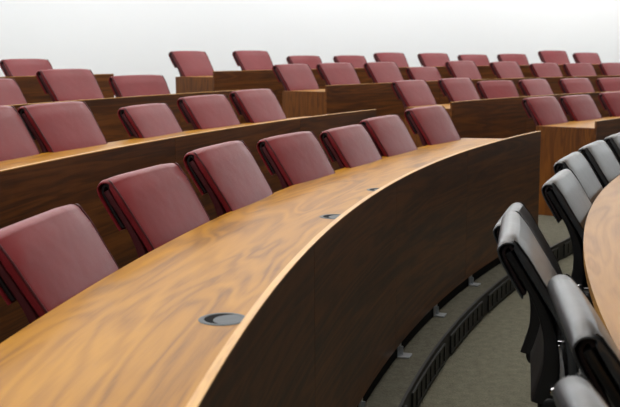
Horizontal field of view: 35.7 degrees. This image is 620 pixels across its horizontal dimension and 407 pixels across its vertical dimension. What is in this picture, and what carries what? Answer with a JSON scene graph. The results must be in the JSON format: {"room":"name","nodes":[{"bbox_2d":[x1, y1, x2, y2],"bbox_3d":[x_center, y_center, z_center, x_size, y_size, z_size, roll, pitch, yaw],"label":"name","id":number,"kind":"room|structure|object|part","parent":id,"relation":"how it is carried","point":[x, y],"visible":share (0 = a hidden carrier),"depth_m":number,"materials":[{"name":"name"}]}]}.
{"room":"assembly chamber","nodes":[
{"label":"assembly chamber","id":0,"kind":"room"},
{"bbox_2d":[0,0,619,97],"bbox_3d":[1.617,-1.971,9.116,7.968,3.900,28.875,8,12,42],"label":"wall","id":1,"kind":"structure","parent":0,"point":[116,37],"depth_m":12.61,"materials":[{"name":"white paint"}]},
{"bbox_2d":[366,214,569,406],"bbox_3d":[4.437,0.272,6.817,6.400,0.120,21.104,8,12,42],"label":"floor","id":2,"kind":"structure","parent":0,"point":[390,390],"depth_m":4.42,"materials":[{"name":"carpet"}]},
{"bbox_2d":[0,204,119,323],"bbox_3d":[-0.430,0.469,2.425,0.576,0.876,0.501,1,9,8],"label":"chair","id":3,"kind":"object","parent":2,"relation":"on","point":[48,258],"visible":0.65,"depth_m":2.31,"materials":[{"name":"red leather"}]},
{"bbox_2d":[97,163,210,257],"bbox_3d":[-0.307,0.341,3.173,0.576,0.902,0.501,2,9,16],"label":"chair","id":4,"kind":"object","parent":2,"relation":"on","point":[156,205],"visible":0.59,"depth_m":3.07,"materials":[{"name":"red leather"}]},
{"bbox_2d":[183,140,272,216],"bbox_3d":[-0.115,0.240,3.735,0.576,0.931,0.501,2,9,16],"label":"chair","id":5,"kind":"object","parent":2,"relation":"on","point":[228,172],"visible":0.39,"depth_m":3.62,"materials":[{"name":"red leather"}]},
{"bbox_2d":[0,131,540,406],"bbox_3d":[0.159,0.403,3.198,1.045,0.764,7.182,2,9,14],"label":"curved desk","id":6,"kind":"object","parent":2,"relation":"on","point":[305,294],"visible":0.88,"depth_m":2.74,"materials":[{"name":"brown wood"}]},
{"bbox_3d":[-0.095,0.561,2.006,0.035,0.706,1.353,1,9,8],"label":"panel","id":7,"kind":"part","parent":6,"relation":"part of","materials":[{"name":"brown wood"}]},
{"bbox_3d":[0.167,0.360,3.318,0.035,0.706,1.353,2,9,14],"label":"panel","id":8,"kind":"part","parent":6,"relation":"part of","materials":[{"name":"brown wood"}]},
{"bbox_3d":[0.584,0.163,4.590,0.035,0.706,1.353,3,9,21],"label":"panel","id":9,"kind":"part","parent":6,"relation":"part of","materials":[{"name":"brown wood"}]},
{"bbox_3d":[1.188,-0.032,5.848,0.710,0.706,1.295,0,9,0],"label":"panel","id":10,"kind":"part","parent":6,"relation":"part of","materials":[{"name":"brown wood"}]},
{"bbox_2d":[256,131,334,188],"bbox_3d":[0.130,0.143,4.418,0.576,0.913,0.501,4,9,24],"label":"chair","id":11,"kind":"object","parent":2,"relation":"on","point":[297,157],"visible":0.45,"depth_m":4.35,"materials":[{"name":"red leather"}]},
{"bbox_2d":[319,124,381,168],"bbox_3d":[0.413,0.052,5.047,0.576,0.900,0.501,3,9,24],"label":"chair","id":12,"kind":"object","parent":2,"relation":"on","point":[351,146],"visible":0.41,"depth_m":4.96,"materials":[{"name":"red leather"}]},
{"bbox_2d":[359,115,416,156],"bbox_3d":[0.644,-0.038,5.569,0.576,0.919,0.501,4,10,26],"label":"chair","id":13,"kind":"object","parent":2,"relation":"on","point":[389,134],"visible":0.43,"depth_m":5.52,"materials":[{"name":"red leather"}]},
{"bbox_2d":[404,105,460,145],"bbox_3d":[0.974,-0.151,6.230,0.576,0.939,0.501,5,10,31],"label":"chair","id":14,"kind":"object","parent":2,"relation":"on","point":[433,125],"visible":0.41,"depth_m":6.18,"materials":[{"name":"red leather"}]},
{"bbox_2d":[398,237,571,406],"bbox_3d":[4.870,0.327,6.418,5.230,0.122,19.124,8,12,42],"label":"trim","id":15,"kind":"structure","parent":2,"relation":"attached to","point":[407,398],"depth_m":4.50,"materials":[{"name":"black"}]},
{"bbox_2d":[412,343,445,406],"bbox_3d":[0.501,0.724,4.040,0.013,0.090,0.690,2,9,18],"label":"air vent","id":16,"kind":"object","parent":15,"relation":"attached to","point":[438,360],"visible":1,"depth_m":4.04,"materials":[{"name":"black metal"}]},
{"bbox_2d":[450,301,483,353],"bbox_3d":[0.782,0.607,4.793,0.013,0.090,0.690,3,9,22],"label":"air vent","id":17,"kind":"object","parent":15,"relation":"attached to","point":[476,314],"visible":1,"depth_m":4.78,"materials":[{"name":"black metal"}]},
{"bbox_2d":[488,278,514,311],"bbox_3d":[1.117,0.494,5.524,0.013,0.090,0.690,4,10,26],"label":"air vent","id":18,"kind":"object","parent":15,"relation":"attached to","point":[506,287],"visible":0.75,"depth_m":5.44,"materials":[{"name":"black metal"}]},
{"bbox_2d":[552,247,558,260],"bbox_3d":[1.504,0.384,6.229,0.013,0.090,0.690,5,10,30],"label":"air vent","id":19,"kind":"object","parent":15,"relation":"attached to","point":[556,250],"visible":0.11,"depth_m":6.49,"materials":[{"name":"black"}]},
{"bbox_2d":[563,241,572,256],"bbox_3d":[1.942,0.278,6.906,0.013,0.090,0.690,6,10,34],"label":"air vent","id":20,"kind":"object","parent":15,"relation":"attached to","point":[568,249],"visible":0.24,"depth_m":6.69,"materials":[{"name":"black"}]},
{"bbox_2d":[522,96,567,126],"bbox_3d":[2.086,-0.396,7.823,0.576,0.929,0.501,7,11,40],"label":"chair","id":21,"kind":"object","parent":2,"relation":"on","point":[544,110],"visible":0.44,"depth_m":7.81,"materials":[{"name":"red leather"}]},
{"bbox_2d":[536,117,619,215],"bbox_3d":[5.692,-0.693,10.156,9.233,0.764,1.385,-5,10,-29],"label":"curved desk","id":22,"kind":"object","parent":2,"relation":"on","point":[558,141],"visible":0.42,"depth_m":7.58,"materials":[{"name":"brown wood"}]},
{"bbox_3d":[1.994,-0.246,7.570,0.482,0.708,0.027,6,11,37],"label":"panel","id":23,"kind":"part","parent":22,"relation":"part of","materials":[{"name":"brown wood"}]},
{"bbox_2d":[538,117,619,127],"bbox_3d":[5.684,-1.003,10.120,9.183,0.030,1.360,-5,10,-29],"label":"countertop","id":24,"kind":"structure","parent":22,"relation":"on","point":[587,123],"depth_m":7.79,"materials":[{"name":"brown wood"}]},
{"bbox_3d":[2.442,-0.325,7.715,0.022,0.706,0.821,7,11,39],"label":"panel","id":25,"kind":"part","parent":22,"relation":"part of","materials":[{"name":"brown wood"}]},
{"bbox_2d":[559,95,601,120],"bbox_3d":[2.509,-0.467,8.296,0.576,0.920,0.501,7,11,41],"label":"chair","id":26,"kind":"object","parent":2,"relation":"on","point":[578,107],"visible":0.43,"depth_m":8.29,"materials":[{"name":"red leather"}]},
{"bbox_2d":[598,91,619,116],"bbox_3d":[3.011,-0.554,8.825,0.501,0.927,0.576,-8,12,-42],"label":"chair","id":27,"kind":"object","parent":2,"relation":"on","point":[610,101],"visible":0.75,"depth_m":8.78,"materials":[{"name":"red leather"}]},
{"bbox_2d":[418,253,572,406],"bbox_3d":[4.831,0.467,6.317,22.684,0.120,23.881,0,9,0],"label":"floor","id":28,"kind":"structure","parent":0,"point":[488,368],"depth_m":4.35,"materials":[{"name":"carpet"}]},
{"bbox_2d":[493,202,562,362],"bbox_3d":[0.964,0.449,3.425,0.576,0.837,0.501,2,9,18],"label":"chair","id":29,"kind":"object","parent":28,"relation":"on","point":[534,323],"visible":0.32,"depth_m":3.38,"materials":[{"name":"black leather"}]},
{"bbox_3d":[1.019,0.498,3.414,0.460,0.082,0.460,2,9,18],"label":"seat","id":30,"kind":"part","parent":29,"relation":"part of","materials":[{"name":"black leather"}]},
{"bbox_2d":[497,211,619,406],"bbox_3d":[0.829,0.511,2.772,0.576,0.912,0.501,2,9,12],"label":"chair","id":31,"kind":"object","parent":28,"relation":"on","point":[526,264],"visible":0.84,"depth_m":2.57,"materials":[{"name":"black leather"}]},
{"bbox_3d":[0.654,0.279,2.776,0.222,0.452,0.495,2,9,12],"label":"backrest","id":32,"kind":"part","parent":31,"relation":"part of","materials":[{"name":"black leather"}]},
{"bbox_3d":[0.886,0.523,2.761,0.460,0.082,0.460,2,9,12],"label":"seat","id":33,"kind":"part","parent":31,"relation":"part of","materials":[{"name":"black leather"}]},
{"bbox_2d":[541,169,593,307],"bbox_3d":[1.262,0.337,3.929,0.576,0.902,0.501,3,9,22],"label":"chair","id":34,"kind":"object","parent":28,"relation":"on","point":[563,193],"visible":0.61,"depth_m":3.76,"materials":[{"name":"black leather"}]},
{"bbox_3d":[1.316,0.355,3.910,0.460,0.082,0.460,3,9,22],"label":"seat","id":35,"kind":"part","parent":34,"relation":"part of","materials":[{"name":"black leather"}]},
{"bbox_2d":[553,151,603,203],"bbox_3d":[1.478,0.232,4.574,0.576,0.912,0.501,3,9,24],"label":"chair","id":36,"kind":"object","parent":28,"relation":"on","point":[577,162],"visible":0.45,"depth_m":4.53,"materials":[{"name":"black leather"}]},
{"bbox_2d":[552,373,607,406],"bbox_3d":[0.657,0.743,1.339,0.576,0.887,0.501,0,9,5],"label":"chair","id":37,"kind":"object","parent":28,"relation":"on","point":[570,391],"visible":1,"depth_m":1.46,"materials":[{"name":"black leather"}]},
{"bbox_2d":[547,273,619,406],"bbox_3d":[0.805,0.637,2.030,0.576,0.887,0.501,1,9,8],"label":"chair","id":38,"kind":"object","parent":28,"relation":"on","point":[596,355],"visible":0.98,"depth_m":1.80,"materials":[{"name":"black leather"}]},
{"bbox_2d":[578,140,619,187],"bbox_3d":[1.774,0.134,5.206,0.576,0.912,0.501,4,10,27],"label":"chair","id":39,"kind":"object","parent":28,"relation":"on","point":[599,154],"visible":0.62,"depth_m":5.11,"materials":[{"name":"black leather"}]},
{"bbox_2d":[583,175,619,350],"bbox_3d":[2.512,0.295,4.659,2.016,0.750,10.294,4,10,25],"label":"table","id":40,"kind":"object","parent":28,"relation":"on","point":[601,242],"visible":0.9,"depth_m":3.08,"materials":[{"name":"brown wood"}]},
{"bbox_2d":[603,133,619,163],"bbox_3d":[2.103,0.040,5.810,0.576,0.912,0.501,5,10,30],"label":"chair","id":41,"kind":"object","parent":28,"relation":"on","point":[613,141],"visible":0.77,"depth_m":5.67,"materials":[{"name":"black leather"}]},
{"bbox_3d":[5.636,0.384,5.616,16.161,0.244,17.109,0,9,0],"label":"floor","id":42,"kind":"structure","parent":0,"visible":0},
{"bbox_2d":[0,106,39,160],"bbox_3d":[-1.192,0.052,4.184,0.576,0.934,0.501,2,9,15],"label":"chair","id":43,"kind":"object","parent":42,"relation":"on","point":[16,141],"visible":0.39,"depth_m":4.29,"materials":[{"name":"red leather"}]},
{"bbox_2d":[17,101,106,152],"bbox_3d":[-1.007,-0.022,4.678,0.576,0.928,0.501,3,9,20],"label":"chair","id":44,"kind":"object","parent":42,"relation":"on","point":[70,125],"visible":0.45,"depth_m":4.62,"materials":[{"name":"red leather"}]},
{"bbox_2d":[117,103,182,137],"bbox_3d":[-0.693,-0.115,5.434,0.576,0.881,0.501,2,9,18],"label":"chair","id":45,"kind":"object","parent":42,"relation":"on","point":[154,119],"visible":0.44,"depth_m":5.35,"materials":[{"name":"red leather"}]},
{"bbox_2d":[0,109,375,342],"bbox_3d":[-0.950,0.217,3.647,1.015,0.764,7.259,2,9,15],"label":"curved desk","id":46,"kind":"object","parent":42,"relation":"on","point":[30,186],"visible":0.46,"depth_m":4.08,"materials":[{"name":"brown wood"}]},
{"bbox_3d":[-0.870,0.144,3.954,0.037,0.706,1.492,2,9,16],"label":"panel","id":47,"kind":"part","parent":46,"relation":"part of","materials":[{"name":"brown wood"}]},
{"bbox_2d":[0,116,310,169],"bbox_3d":[-0.967,-0.092,3.603,0.985,0.030,7.205,2,9,15],"label":"countertop","id":48,"kind":"structure","parent":46,"relation":"on","point":[40,157],"depth_m":4.60,"materials":[{"name":"brown wood"}]},
{"bbox_3d":[-0.368,-0.071,5.343,0.037,0.706,1.492,3,9,23],"label":"panel","id":49,"kind":"part","parent":46,"relation":"part of","materials":[{"name":"brown wood"}]},
{"bbox_3d":[0.198,-0.251,6.501,0.027,0.706,1.109,4,10,29],"label":"panel","id":50,"kind":"part","parent":46,"relation":"part of","materials":[{"name":"brown wood"}]},
{"bbox_2d":[177,94,239,129],"bbox_3d":[-0.443,-0.220,6.026,0.576,0.906,0.501,4,10,25],"label":"chair","id":51,"kind":"object","parent":42,"relation":"on","point":[215,110],"visible":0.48,"depth_m":5.98,"materials":[{"name":"red leather"}]},
{"bbox_2d":[229,89,286,122],"bbox_3d":[-0.167,-0.311,6.559,0.576,0.923,0.501,4,10,26],"label":"chair","id":52,"kind":"object","parent":42,"relation":"on","point":[256,105],"visible":0.42,"depth_m":6.50,"materials":[{"name":"red leather"}]},
{"bbox_2d":[391,80,436,109],"bbox_3d":[1.084,-0.608,8.430,0.576,0.931,0.501,6,11,36],"label":"chair","id":53,"kind":"object","parent":42,"relation":"on","point":[412,93],"visible":0.41,"depth_m":8.42,"materials":[{"name":"red leather"}]},
{"bbox_2d":[438,78,480,103],"bbox_3d":[1.564,-0.699,8.993,0.576,0.935,0.501,7,11,40],"label":"chair","id":54,"kind":"object","parent":42,"relation":"on","point":[455,89],"visible":0.43,"depth_m":8.99,"materials":[{"name":"red leather"}]},
{"bbox_2d":[476,80,519,98],"bbox_3d":[2.002,-0.751,9.446,0.501,0.896,0.576,-7,11,-38],"label":"chair","id":55,"kind":"object","parent":42,"relation":"on","point":[493,89],"visible":0.36,"depth_m":9.50,"materials":[{"name":"red leather"}]},
{"bbox_2d":[405,91,615,147],"bbox_3d":[5.089,-0.949,11.042,10.243,0.764,1.457,-5,10,-30],"label":"curved desk","id":56,"kind":"object","parent":42,"relation":"on","point":[497,118],"visible":0.32,"depth_m":8.50,"materials":[{"name":"brown wood"}]},
{"bbox_3d":[0.991,-0.451,8.133,0.435,0.708,0.027,6,11,37],"label":"panel","id":57,"kind":"part","parent":56,"relation":"part of","materials":[{"name":"brown wood"}]},
{"bbox_2d":[413,104,449,108],"bbox_3d":[5.080,-1.259,11.006,10.193,0.030,1.432,-5,10,-30],"label":"countertop","id":58,"kind":"structure","parent":56,"relation":"on","point":[447,106],"depth_m":8.45,"materials":[{"name":"brown wood"}]},
{"bbox_3d":[1.575,-0.561,8.478,0.032,0.706,1.303,7,11,39],"label":"panel","id":59,"kind":"part","parent":56,"relation":"part of","materials":[{"name":"brown wood"}]},
{"bbox_3d":[2.532,-0.720,9.484,1.492,0.706,0.037,-9,12,-43],"label":"panel","id":60,"kind":"part","parent":56,"relation":"part of","materials":[{"name":"brown wood"}]},
{"bbox_2d":[518,79,553,95],"bbox_3d":[2.512,-0.829,9.931,0.576,0.896,0.501,7,12,42],"label":"chair","id":61,"kind":"object","parent":42,"relation":"on","point":[528,87],"visible":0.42,"depth_m":9.94,"materials":[{"name":"red leather"}]},
{"bbox_2d":[558,78,594,93],"bbox_3d":[3.052,-0.900,10.390,0.501,0.891,0.576,-8,11,-40],"label":"chair","id":62,"kind":"object","parent":42,"relation":"on","point":[568,85],"visible":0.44,"depth_m":10.43,"materials":[{"name":"red leather"}]},
{"bbox_2d":[596,77,619,91],"bbox_3d":[3.579,-0.961,10.794,0.501,0.884,0.576,-6,10,-32],"label":"chair","id":63,"kind":"object","parent":42,"relation":"on","point":[603,84],"visible":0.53,"depth_m":10.83,"materials":[{"name":"red leather"}]},
{"bbox_3d":[5.152,0.259,6.045,17.547,0.368,18.576,0,9,0],"label":"floor","id":64,"kind":"structure","parent":0,"visible":0},
{"bbox_2d":[0,78,27,105],"bbox_3d":[-1.761,-0.320,5.956,0.576,0.895,0.501,3,9,19],"label":"chair","id":65,"kind":"object","parent":64,"relation":"on","point":[11,93],"visible":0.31,"depth_m":6.08,"materials":[{"name":"red leather"}]},
{"bbox_2d":[36,69,103,101],"bbox_3d":[-1.462,-0.445,6.595,0.576,0.946,0.501,4,10,27],"label":"chair","id":66,"kind":"object","parent":64,"relation":"on","point":[60,84],"visible":0.41,"depth_m":6.56,"materials":[{"name":"red leather"}]},
{"bbox_2d":[3,90,240,152],"bbox_3d":[-2.034,0.015,4.193,0.977,0.764,7.352,2,9,16],"label":"curved desk","id":67,"kind":"object","parent":64,"relation":"on","point":[104,110],"visible":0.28,"depth_m":6.24,"materials":[{"name":"brown wood"}]},
{"bbox_3d":[-1.282,-0.314,6.155,0.039,0.706,1.630,4,10,25],"label":"panel","id":68,"kind":"part","parent":67,"relation":"part of","materials":[{"name":"brown wood"}]},
{"bbox_3d":[-0.740,-0.478,7.214,0.020,0.706,0.770,5,10,29],"label":"panel","id":69,"kind":"part","parent":67,"relation":"part of","materials":[{"name":"brown wood"}]},
{"bbox_2d":[108,75,170,96],"bbox_3d":[-1.118,-0.516,7.236,0.576,0.889,0.501,7,11,39],"label":"chair","id":70,"kind":"object","parent":64,"relation":"on","point":[122,85],"visible":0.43,"depth_m":7.26,"materials":[{"name":"red leather"}]},
{"bbox_2d":[272,64,318,90],"bbox_3d":[0.033,-0.819,8.971,0.576,0.951,0.501,6,11,35],"label":"chair","id":71,"kind":"object","parent":64,"relation":"on","point":[293,77],"visible":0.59,"depth_m":8.96,"materials":[{"name":"red leather"}]},
{"bbox_2d":[316,63,360,84],"bbox_3d":[0.441,-0.901,9.469,0.576,0.957,0.501,7,11,40],"label":"chair","id":72,"kind":"object","parent":64,"relation":"on","point":[332,73],"visible":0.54,"depth_m":9.48,"materials":[{"name":"red leather"}]},
{"bbox_2d":[364,62,403,82],"bbox_3d":[0.935,-0.988,10.017,0.576,0.958,0.501,7,11,40],"label":"chair","id":73,"kind":"object","parent":64,"relation":"on","point":[380,72],"visible":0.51,"depth_m":10.02,"materials":[{"name":"red leather"}]},
{"bbox_2d":[406,67,441,80],"bbox_3d":[1.421,-1.036,10.508,0.576,0.899,0.501,8,12,43],"label":"chair","id":74,"kind":"object","parent":64,"relation":"on","point":[414,73],"visible":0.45,"depth_m":10.54,"materials":[{"name":"red leather"}]},
{"bbox_2d":[282,75,619,123],"bbox_3d":[4.462,-1.211,11.967,11.327,0.764,1.624,-5,10,-30],"label":"curved desk","id":75,"kind":"object","parent":64,"relation":"on","point":[333,99],"visible":0.28,"depth_m":8.92,"materials":[{"name":"brown wood"}]},
{"bbox_3d":[-0.049,-0.659,8.721,0.482,0.708,0.027,6,11,36],"label":"panel","id":76,"kind":"part","parent":75,"relation":"part of","materials":[{"name":"brown wood"}]},
{"bbox_2d":[297,89,324,91],"bbox_3d":[4.453,-1.521,11.931,11.277,0.030,1.599,-5,10,-30],"label":"countertop","id":77,"kind":"structure","parent":75,"relation":"on","point":[316,90],"depth_m":8.85,"materials":[{"name":"brown wood"}]},
{"bbox_3d":[0.723,-0.799,9.257,0.045,0.706,1.835,7,11,40],"label":"panel","id":78,"kind":"part","parent":75,"relation":"part of","materials":[{"name":"brown wood"}]},
{"bbox_3d":[1.921,-0.995,10.493,1.630,0.706,0.039,-8,12,-42],"label":"panel","id":79,"kind":"part","parent":75,"relation":"part of","materials":[{"name":"brown wood"}]},
{"bbox_3d":[3.185,-1.159,11.510,1.630,0.706,0.039,-7,11,-35],"label":"panel","id":80,"kind":"part","parent":75,"relation":"part of","materials":[{"name":"brown wood"}]},
{"bbox_2d":[445,61,481,79],"bbox_3d":[1.907,-1.138,10.947,0.576,0.961,0.501,8,12,44],"label":"chair","id":81,"kind":"object","parent":64,"relation":"on","point":[457,69],"visible":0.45,"depth_m":10.97,"materials":[{"name":"red leather"}]},
{"bbox_2d":[489,61,523,78],"bbox_3d":[2.504,-1.209,11.439,0.501,0.946,0.576,-9,12,-43],"label":"chair","id":82,"kind":"object","parent":64,"relation":"on","point":[503,69],"visible":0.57,"depth_m":11.46,"materials":[{"name":"red leather"}]},
{"bbox_2d":[529,63,562,76],"bbox_3d":[3.071,-1.264,11.857,0.501,0.922,0.576,-7,11,-38],"label":"chair","id":83,"kind":"object","parent":64,"relation":"on","point":[537,69],"visible":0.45,"depth_m":11.90,"materials":[{"name":"red leather"}]},
{"bbox_2d":[563,63,596,76],"bbox_3d":[3.575,-1.315,12.194,0.501,0.915,0.576,-6,10,-34],"label":"chair","id":84,"kind":"object","parent":64,"relation":"on","point":[571,69],"visible":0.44,"depth_m":12.25,"materials":[{"name":"red leather"}]},
{"bbox_2d":[599,63,619,75],"bbox_3d":[4.135,-1.371,12.534,0.501,0.915,0.576,-6,10,-33],"label":"chair","id":85,"kind":"object","parent":64,"relation":"on","point":[607,69],"visible":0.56,"depth_m":12.55,"materials":[{"name":"red leather"}]},
{"bbox_3d":[4.282,0.084,6.822,20.039,0.492,21.215,0,9,0],"label":"floor","id":86,"kind":"structure","parent":0,"visible":0},
{"bbox_2d":[0,59,52,76],"bbox_3d":[-2.114,-0.730,7.853,0.576,0.892,0.501,4,10,28],"label":"chair","id":87,"kind":"object","parent":86,"relation":"on","point":[10,67],"visible":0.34,"depth_m":7.81,"materials":[{"name":"red leather"}]},
{"bbox_2d":[0,74,113,103],"bbox_3d":[-3.122,-0.185,4.731,0.926,0.764,7.234,2,9,17],"label":"curved desk","id":88,"kind":"object","parent":86,"relation":"on","point":[30,87],"visible":0.2,"depth_m":7.22,"materials":[{"name":"brown wood"}]},
{"bbox_2d":[169,51,213,76],"bbox_3d":[-1.004,-1.027,9.527,0.576,0.959,0.501,5,10,33],"label":"chair","id":89,"kind":"object","parent":86,"relation":"on","point":[188,63],"visible":0.44,"depth_m":9.51,"materials":[{"name":"red leather"}]},
{"bbox_2d":[232,50,273,69],"bbox_3d":[-0.438,-1.139,10.226,0.576,0.964,0.501,7,11,39],"label":"chair","id":90,"kind":"object","parent":86,"relation":"on","point":[246,59],"visible":0.39,"depth_m":10.23,"materials":[{"name":"red leather"}]},
{"bbox_2d":[286,55,321,68],"bbox_3d":[0.116,-1.208,10.839,0.576,0.908,0.501,7,12,42],"label":"chair","id":91,"kind":"object","parent":86,"relation":"on","point":[312,61],"visible":0.27,"depth_m":10.90,"materials":[{"name":"red leather"}]},
{"bbox_2d":[333,55,366,67],"bbox_3d":[0.652,-1.292,11.372,0.576,0.907,0.501,8,12,44],"label":"chair","id":92,"kind":"object","parent":86,"relation":"on","point":[358,61],"visible":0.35,"depth_m":11.44,"materials":[{"name":"red leather"}]},
{"bbox_2d":[175,64,602,123],"bbox_3d":[3.829,-1.468,12.857,12.417,0.764,1.754,-5,10,-30],"label":"curved desk","id":93,"kind":"object","parent":86,"relation":"on","point":[243,79],"visible":0.09,"depth_m":9.52,"materials":[{"name":"brown wood"}]},
{"bbox_3d":[-1.098,-0.859,9.256,0.482,0.708,0.027,6,11,35],"label":"panel","id":94,"kind":"part","parent":93,"relation":"part of","materials":[{"name":"brown wood"}]},
{"bbox_3d":[-0.125,-1.037,10.033,0.065,0.706,2.459,7,11,40],"label":"panel","id":95,"kind":"part","parent":93,"relation":"part of","materials":[{"name":"brown wood"}]},
{"bbox_3d":[1.348,-1.275,11.529,1.769,0.706,0.041,-8,11,-41],"label":"panel","id":96,"kind":"part","parent":93,"relation":"part of","materials":[{"name":"brown wood"}]},
{"bbox_3d":[2.742,-1.448,12.605,1.769,0.706,0.041,-6,10,-34],"label":"panel","id":97,"kind":"part","parent":93,"relation":"part of","materials":[{"name":"brown wood"}]},
{"bbox_3d":[4.254,-1.596,13.512,1.769,0.706,0.041,-5,10,-27],"label":"panel","id":98,"kind":"part","parent":93,"relation":"part of","materials":[{"name":"brown wood"}]},
{"bbox_2d":[373,52,408,66],"bbox_3d":[1.155,-1.381,11.824,0.501,0.939,0.576,-8,12,-42],"label":"chair","id":99,"kind":"object","parent":86,"relation":"on","point":[399,59],"visible":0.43,"depth_m":11.91,"materials":[{"name":"red leather"}]},
{"bbox_2d":[417,53,449,66],"bbox_3d":[1.748,-1.455,12.312,0.501,0.931,0.576,-7,11,-39],"label":"chair","id":100,"kind":"object","parent":86,"relation":"on","point":[425,59],"visible":0.38,"depth_m":12.35,"materials":[{"name":"red leather"}]},
{"bbox_2d":[457,54,489,65],"bbox_3d":[2.325,-1.514,12.742,0.501,0.911,0.576,-7,11,-36],"label":"chair","id":101,"kind":"object","parent":86,"relation":"on","point":[479,59],"visible":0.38,"depth_m":12.84,"materials":[{"name":"red leather"}]},
{"bbox_2d":[497,54,528,64],"bbox_3d":[2.925,-1.582,13.146,0.501,0.916,0.576,-6,10,-34],"label":"chair","id":102,"kind":"object","parent":86,"relation":"on","point":[521,59],"visible":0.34,"depth_m":13.25,"materials":[{"name":"red leather"}]},
{"bbox_2d":[538,50,569,64],"bbox_3d":[3.577,-1.667,13.537,0.501,0.959,0.576,-6,10,-32],"label":"chair","id":103,"kind":"object","parent":86,"relation":"on","point":[559,57],"visible":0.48,"depth_m":13.61,"materials":[{"name":"red leather"}]},
{"bbox_2d":[572,53,601,63],"bbox_3d":[4.150,-1.703,13.853,0.501,0.927,0.576,-7,11,-35],"label":"chair","id":104,"kind":"object","parent":86,"relation":"on","point":[592,58],"visible":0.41,"depth_m":13.91,"materials":[{"name":"red leather"}]}
]}

